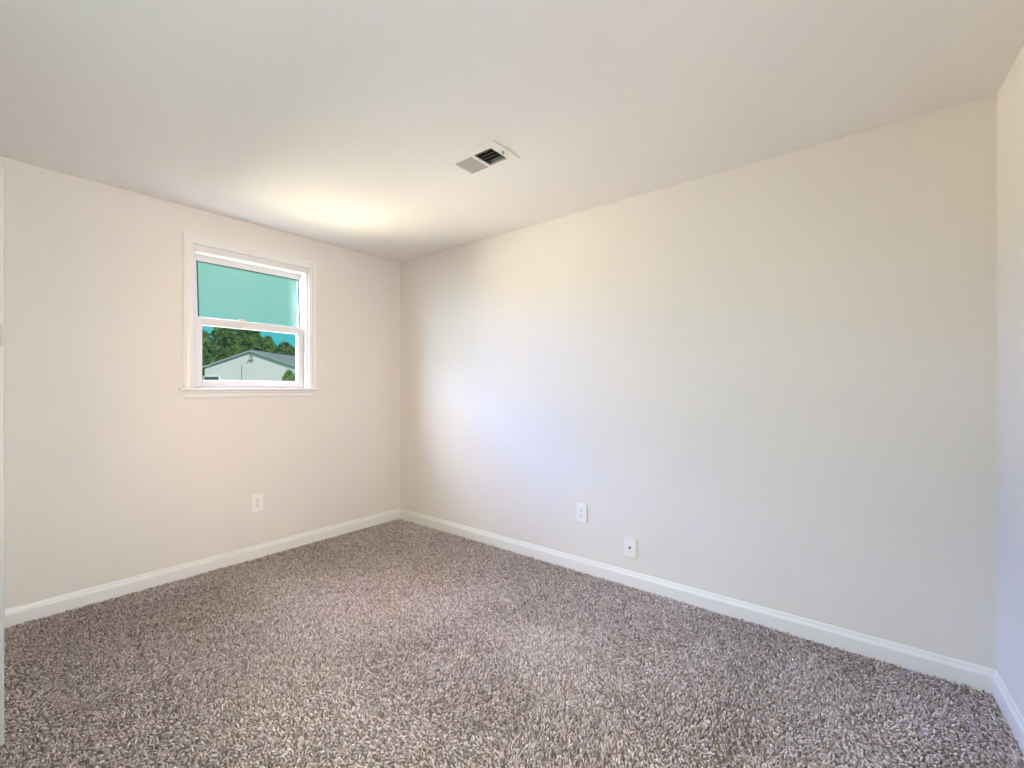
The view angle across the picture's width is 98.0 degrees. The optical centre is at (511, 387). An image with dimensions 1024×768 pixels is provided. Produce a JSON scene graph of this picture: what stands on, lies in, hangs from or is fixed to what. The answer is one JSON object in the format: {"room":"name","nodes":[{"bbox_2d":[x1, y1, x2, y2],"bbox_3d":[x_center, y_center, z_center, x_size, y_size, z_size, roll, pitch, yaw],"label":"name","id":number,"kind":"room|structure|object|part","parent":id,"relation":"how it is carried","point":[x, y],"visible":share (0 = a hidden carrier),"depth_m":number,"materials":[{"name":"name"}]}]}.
{"room":"empty bedroom","nodes":[
{"label":"empty bedroom","id":0,"kind":"room"},
{"bbox_2d":[0,157,399,608],"bbox_3d":[-1.997,0.029,3.244,0.160,2.454,3.070,0,0,39],"label":"wall","id":1,"kind":"structure","parent":0,"point":[111,474],"depth_m":2.76,"materials":[{"name":"paint"}]},
{"bbox_2d":[4,508,399,628],"bbox_3d":[-1.929,1.202,3.189,0.014,0.102,2.750,0,0,39],"label":"baseboard","id":2,"kind":"structure","parent":1,"relation":"attached to","point":[16,615],"depth_m":2.86,"materials":[{"name":"paint"}]},
{"bbox_2d":[178,232,321,397],"bbox_3d":[-1.921,-0.477,3.310,0.196,1.088,0.960,0,0,39],"label":"window","id":3,"kind":"structure","parent":1,"relation":"in","point":[193,386],"depth_m":3.23,"materials":[{"name":"paint"}]},
{"bbox_3d":[-1.963,-0.689,3.357,0.032,0.482,0.760,-6,-4,39],"label":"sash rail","id":4,"kind":"part","parent":3,"relation":"part of","materials":[{"name":"white plastic"}]},
{"bbox_3d":[-1.926,-0.245,3.304,0.038,0.480,0.748,0,0,39],"label":"sash","id":5,"kind":"part","parent":3,"relation":"part of","materials":[{"name":"white plastic"}]},
{"bbox_3d":[-1.880,0.009,3.277,0.091,0.020,0.960,0,0,39],"label":"sill","id":6,"kind":"part","parent":3,"relation":"part of","materials":[{"name":"paint"}]},
{"bbox_3d":[-1.944,-0.472,3.319,0.148,0.984,0.784,0,0,39],"label":"frame","id":7,"kind":"part","parent":3,"relation":"part of","materials":[{"name":"white plastic"}]},
{"bbox_2d":[251,494,262,511],"bbox_3d":[-1.869,0.844,3.266,0.012,0.122,0.080,0,0,39],"label":"wall outlet","id":8,"kind":"object","parent":1,"relation":"attached to","point":[256,500],"visible":1,"depth_m":3.26,"materials":[{"name":"white plastic"}]},
{"bbox_2d":[0,0,1023,262],"bbox_3d":[-0.203,-1.298,1.805,4.760,0.200,3.070,0,0,39],"label":"ceiling","id":9,"kind":"structure","parent":0,"point":[339,123],"depth_m":1.80,"materials":[{"name":"paint"}]},
{"bbox_2d":[446,140,518,176],"bbox_3d":[-0.156,-1.274,2.337,0.333,0.190,0.210,0,0,39],"label":"ceiling vent","id":10,"kind":"object","parent":9,"relation":"in","point":[468,163],"visible":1,"depth_m":2.35,"materials":[{"name":"white metal"}]},
{"bbox_2d":[400,95,996,669],"bbox_3d":[0.511,0.029,3.098,3.934,2.454,0.160,0,0,39],"label":"wall","id":11,"kind":"structure","parent":0,"point":[775,378],"depth_m":2.38,"materials":[{"name":"paint"}]},
{"bbox_2d":[576,503,586,522],"bbox_3d":[0.471,0.849,3.019,0.080,0.122,0.012,0,0,39],"label":"wall outlet","id":12,"kind":"object","parent":11,"relation":"attached to","point":[581,509],"visible":1,"depth_m":3.01,"materials":[{"name":"white plastic"}]},
{"bbox_2d":[624,536,635,558],"bbox_3d":[0.741,1.004,2.798,0.080,0.122,0.020,0,0,39],"label":"cable plate","id":13,"kind":"object","parent":11,"relation":"attached to","point":[629,543],"visible":1,"depth_m":2.80,"materials":[{"name":"white plastic"}]},
{"bbox_2d":[400,508,995,694],"bbox_3d":[0.450,1.202,3.035,3.910,0.102,0.014,0,0,39],"label":"baseboard","id":14,"kind":"structure","parent":11,"relation":"attached to","point":[978,677],"depth_m":2.36,"materials":[{"name":"paint"}]},
{"bbox_2d":[997,45,1023,716],"bbox_3d":[1.231,0.029,0.654,0.160,2.454,2.760,0,0,36],"label":"wall","id":15,"kind":"structure","parent":0,"point":[1010,97],"depth_m":1.68,"materials":[{"name":"paint"}]},
{"bbox_2d":[993,670,1023,755],"bbox_3d":[1.412,1.202,1.051,0.014,0.102,1.898,0,0,36],"label":"baseboard","id":16,"kind":"structure","parent":15,"relation":"attached to","point":[1011,713],"depth_m":1.65,"materials":[{"name":"paint"}]},
{"bbox_3d":[-0.203,1.399,1.805,4.760,0.286,3.070,0,0,39],"label":"floor","id":17,"kind":"structure","parent":0,"visible":0},
{"bbox_2d":[0,518,1023,767],"bbox_3d":[-0.359,1.245,1.926,4.040,0.016,2.758,0,0,39],"label":"carpet","id":18,"kind":"object","parent":17,"relation":"on","point":[398,643],"visible":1,"depth_m":1.90,"materials":[{"name":"grey carpet"}]},
{"bbox_3d":[-1.206,0.029,0.744,4.202,2.454,0.160,0,0,39],"label":"wall","id":19,"kind":"structure","parent":0,"visible":0},
{"bbox_2d":[0,158,3,745],"bbox_3d":[-2.114,0.220,1.679,0.784,2.020,0.038,0,0,24],"label":"door","id":20,"kind":"structure","parent":19,"relation":"in","point":[1,159],"depth_m":1.53,"materials":[{"name":"grey paint"}]},
{"bbox_3d":[-1.757,-0.183,1.519,0.003,0.080,0.024,0,0,24],"label":"latch plate","id":21,"kind":"part","parent":20,"relation":"part of","materials":[{"name":"white metal"}]},
{"label":"outside","id":22,"kind":"structure","parent":0,"visible":0},
{"bbox_3d":[-54.926,1.841,73.110,169.830,0.300,220.000,0,0,39],"label":"ground","id":23,"kind":"structure","parent":22,"visible":0},
{"bbox_2d":[202,330,221,379],"bbox_3d":[-31.949,-2.147,45.877,3.460,7.890,3.385,0,0,-18],"label":"tree","id":24,"kind":"object","parent":23,"relation":"on","point":[210,350],"visible":0.36,"depth_m":45.51,"materials":[{"name":"green plant"}]},
{"bbox_2d":[210,327,246,360],"bbox_3d":[-32.239,-2.879,50.052,4.259,9.354,4.179,0,0,-21],"label":"tree","id":25,"kind":"object","parent":23,"relation":"on","point":[228,339],"visible":0.5,"depth_m":49.02,"materials":[{"name":"green plant"}]},
{"bbox_2d":[202,350,295,380],"bbox_3d":[-16.391,-0.353,32.576,6.450,4.089,9.449,0,0,0],"label":"house","id":26,"kind":"structure","parent":23,"relation":"on","point":[250,365],"depth_m":28.00,"materials":[{"name":"white"}]},
{"bbox_2d":[235,321,267,351],"bbox_3d":[-35.391,-3.585,60.049,4.653,10.766,4.768,0,0,-9],"label":"tree","id":27,"kind":"object","parent":23,"relation":"on","point":[251,339],"visible":0.35,"depth_m":59.08,"materials":[{"name":"green plant"}]},
{"bbox_2d":[263,335,277,352],"bbox_3d":[-39.350,-3.344,72.108,4.631,10.284,4.343,0,0,-26],"label":"tree","id":28,"kind":"object","parent":23,"relation":"on","point":[269,344],"visible":0.22,"depth_m":71.43,"materials":[{"name":"green plant"}]},
{"bbox_2d":[274,341,295,354],"bbox_3d":[-28.634,-2.083,55.993,3.372,7.762,3.496,0,0,-1],"label":"tree","id":29,"kind":"object","parent":23,"relation":"on","point":[283,348],"visible":0.22,"depth_m":55.55,"materials":[{"name":"green plant"}]},
{"bbox_2d":[281,369,295,380],"bbox_3d":[-10.395,0.425,21.014,1.058,2.639,1.102,0,0,39],"label":"bush","id":30,"kind":"object","parent":23,"relation":"on","point":[288,376],"visible":0.08,"depth_m":20.87,"materials":[{"name":"green plant"}]}
]}

